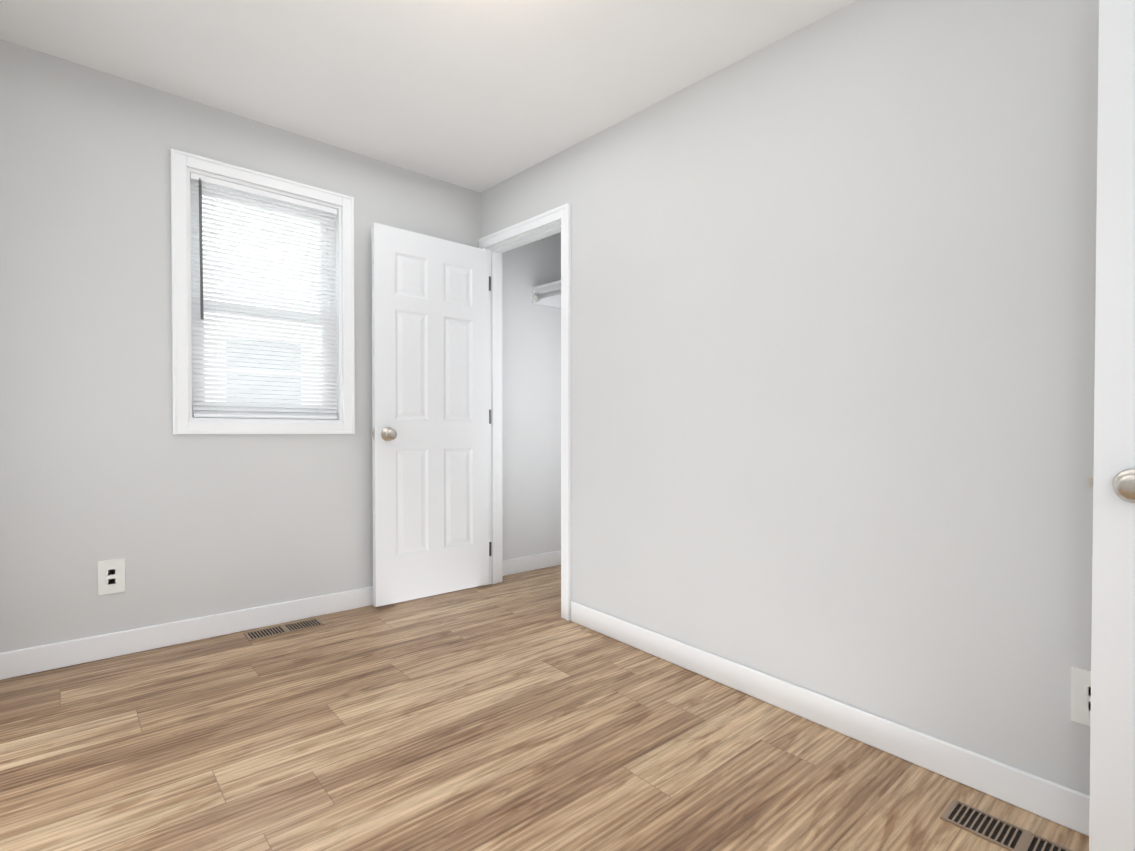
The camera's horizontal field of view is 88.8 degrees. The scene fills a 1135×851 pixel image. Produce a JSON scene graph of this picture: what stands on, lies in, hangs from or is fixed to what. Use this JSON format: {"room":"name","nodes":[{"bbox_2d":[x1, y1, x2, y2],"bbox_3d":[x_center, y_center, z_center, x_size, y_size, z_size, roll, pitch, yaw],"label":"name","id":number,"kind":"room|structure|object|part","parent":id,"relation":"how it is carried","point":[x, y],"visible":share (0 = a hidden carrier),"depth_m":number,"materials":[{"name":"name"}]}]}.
{"room":"empty bedroom","nodes":[
{"label":"empty bedroom","id":0,"kind":"room"},
{"bbox_2d":[0,39,480,652],"bbox_3d":[-1.487,-0.245,2.885,2.619,2.470,0.160,-1,1,-41],"label":"wall","id":1,"kind":"structure","parent":0,"point":[100,459],"depth_m":2.46,"materials":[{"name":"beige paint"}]},
{"bbox_2d":[98,558,124,594],"bbox_3d":[-1.903,0.627,2.419,0.090,0.142,0.008,-1,1,-41],"label":"electrical outlet","id":2,"kind":"object","parent":1,"relation":"attached to","point":[111,576],"visible":1,"depth_m":2.42,"materials":[{"name":"white plastic"}]},
{"bbox_2d":[0,586,372,679],"bbox_3d":[-1.417,0.918,2.843,2.349,0.141,0.018,-1,1,-41],"label":"baseboard","id":3,"kind":"structure","parent":1,"relation":"attached to","point":[20,662],"depth_m":2.55,"materials":[{"name":"white wood"}]},
{"bbox_2d":[170,148,354,433],"bbox_3d":[-1.476,-0.587,2.854,0.802,1.260,0.150,-1,1,-41],"label":"window","id":4,"kind":"structure","parent":1,"relation":"in","point":[180,161],"depth_m":2.75,"materials":[{"name":"white"}]},
{"bbox_3d":[-1.503,-0.597,2.884,0.538,0.977,0.038,-1,1,-41],"label":"glass","id":5,"kind":"part","parent":4,"relation":"part of","materials":[{"name":"clear glass"}]},
{"bbox_3d":[-1.502,-0.589,2.883,0.656,1.112,0.072,-1,1,-41],"label":"sash frame","id":6,"kind":"part","parent":4,"relation":"part of","materials":[{"name":"white plastic"}]},
{"bbox_2d":[190,172,336,418],"bbox_3d":[-1.450,-0.589,2.824,0.648,1.107,0.042,-1,1,-41],"label":"window blind","id":7,"kind":"object","parent":4,"relation":"attached to","point":[327,410],"visible":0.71,"depth_m":2.80,"materials":[{"name":"white plastic"}]},
{"bbox_2d":[186,167,342,422],"bbox_3d":[-1.474,-0.588,2.851,0.686,1.143,0.101,-1,1,-41],"label":"liner","id":8,"kind":"object","parent":1,"relation":"attached to","point":[338,259],"visible":0.65,"depth_m":2.88,"materials":[{"name":"white"}]},
{"bbox_2d":[0,0,856,192],"bbox_3d":[0.570,-1.450,0.993,3.800,0.260,5.692,-1,1,-41],"label":"ceiling","id":9,"kind":"structure","parent":0,"point":[479,96],"depth_m":2.26,"materials":[{"name":"paint"}]},
{"bbox_2d":[502,232,560,559],"bbox_3d":[0.349,-0.212,3.339,0.741,2.465,1.925,-1,1,-41],"label":"wall","id":10,"kind":"structure","parent":0,"point":[531,421],"depth_m":3.94,"materials":[{"name":"paint"}]},
{"bbox_2d":[503,550,560,575],"bbox_3d":[0.304,0.949,3.314,0.621,0.136,1.685,-1,1,-41],"label":"baseboard","id":11,"kind":"structure","parent":10,"relation":"attached to","point":[529,563],"depth_m":3.94,"materials":[{"name":"white wood"}]},
{"bbox_2d":[532,280,560,308],"bbox_3d":[0.424,-0.867,3.396,0.301,0.136,1.683,-1,1,-41],"label":"closet shelf","id":12,"kind":"object","parent":10,"relation":"attached to","point":[548,294],"visible":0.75,"depth_m":3.92,"materials":[{"name":"white wood"}]},
{"bbox_3d":[0.334,-0.867,3.318,0.064,0.070,1.646,-1,1,-41],"label":"rod","id":13,"kind":"part","parent":12,"relation":"part of","materials":[{"name":"silver metal"}]},
{"bbox_2d":[0,565,1088,850],"bbox_3d":[0.570,1.096,1.026,3.800,0.260,5.692,-1,1,-41],"label":"floor","id":14,"kind":"structure","parent":0,"point":[516,711],"depth_m":1.78,"materials":[{"name":"laminate"}]},
{"bbox_2d":[244,618,324,640],"bbox_3d":[-1.351,0.969,2.776,0.330,0.012,0.115,-1,1,-41],"label":"floor vent","id":15,"kind":"object","parent":14,"relation":"in","point":[281,629],"visible":1,"depth_m":2.77,"materials":[{"name":"beige metal"}]},
{"bbox_2d":[940,799,1072,850],"bbox_3d":[1.138,1.040,1.448,0.115,0.012,0.330,-1,1,-41],"label":"floor vent","id":16,"kind":"object","parent":14,"relation":"in","point":[1006,835],"visible":1,"depth_m":1.49,"materials":[{"name":"beige metal"}]},
{"bbox_2d":[481,0,1098,795],"bbox_3d":[0.742,-0.190,2.237,0.120,2.480,3.752,-1,1,-41],"label":"wall","id":17,"kind":"structure","parent":0,"point":[833,288],"depth_m":1.89,"materials":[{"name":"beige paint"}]},
{"bbox_2d":[478,203,570,620],"bbox_3d":[-0.217,-0.055,3.334,0.120,2.100,0.760,-1,1,-41],"label":"door frame","id":18,"kind":"structure","parent":17,"relation":"attached to","point":[496,251],"depth_m":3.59,"materials":[{"name":"white wood"}]},
{"bbox_2d":[371,222,490,606],"bbox_3d":[-0.747,-0.055,3.316,0.769,2.042,0.158,-1,1,-41],"label":"door","id":19,"kind":"structure","parent":18,"relation":"attached to","point":[430,384],"depth_m":3.26,"materials":[{"name":"white wood"}]},
{"bbox_3d":[-0.485,-0.060,3.576,0.032,1.728,0.001,-1,1,-41],"label":"door hinge leaf","id":20,"kind":"part","parent":19,"relation":"part of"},
{"bbox_2d":[571,601,1089,835],"bbox_3d":[0.935,0.980,1.932,0.013,0.141,2.776,-1,1,-41],"label":"baseboard","id":21,"kind":"structure","parent":17,"relation":"attached to","point":[1034,794],"depth_m":1.87,"materials":[{"name":"white wood"}]},
{"bbox_2d":[1071,666,1090,725],"bbox_3d":[1.338,0.694,1.471,0.008,0.141,0.090,-1,1,-41],"label":"electrical outlet","id":22,"kind":"object","parent":17,"relation":"attached to","point":[1081,697],"visible":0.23,"depth_m":1.49,"materials":[{"name":"white plastic"}]},
{"bbox_2d":[1087,0,1134,850],"bbox_3d":[1.454,0.025,1.042,0.158,2.041,0.777,-1,1,-41],"label":"door","id":23,"kind":"structure","parent":17,"relation":"in","point":[1111,481],"depth_m":1.29,"materials":[{"name":"white wood"}]},
{"label":"outside","id":24,"kind":"structure","parent":0,"visible":0},
{"bbox_2d":[202,199,320,404],"bbox_3d":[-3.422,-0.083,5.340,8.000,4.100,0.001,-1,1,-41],"label":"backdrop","id":25,"kind":"structure","parent":24,"point":[259,266],"depth_m":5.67,"materials":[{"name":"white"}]},
{"bbox_2d":[212,327,312,404],"bbox_3d":[-2.975,-0.528,5.704,0.900,0.840,0.029,-1,1,-41],"label":"window","id":26,"kind":"structure","parent":25,"relation":"attached to","point":[261,363],"depth_m":5.68,"materials":[{"name":"white"}]}
]}

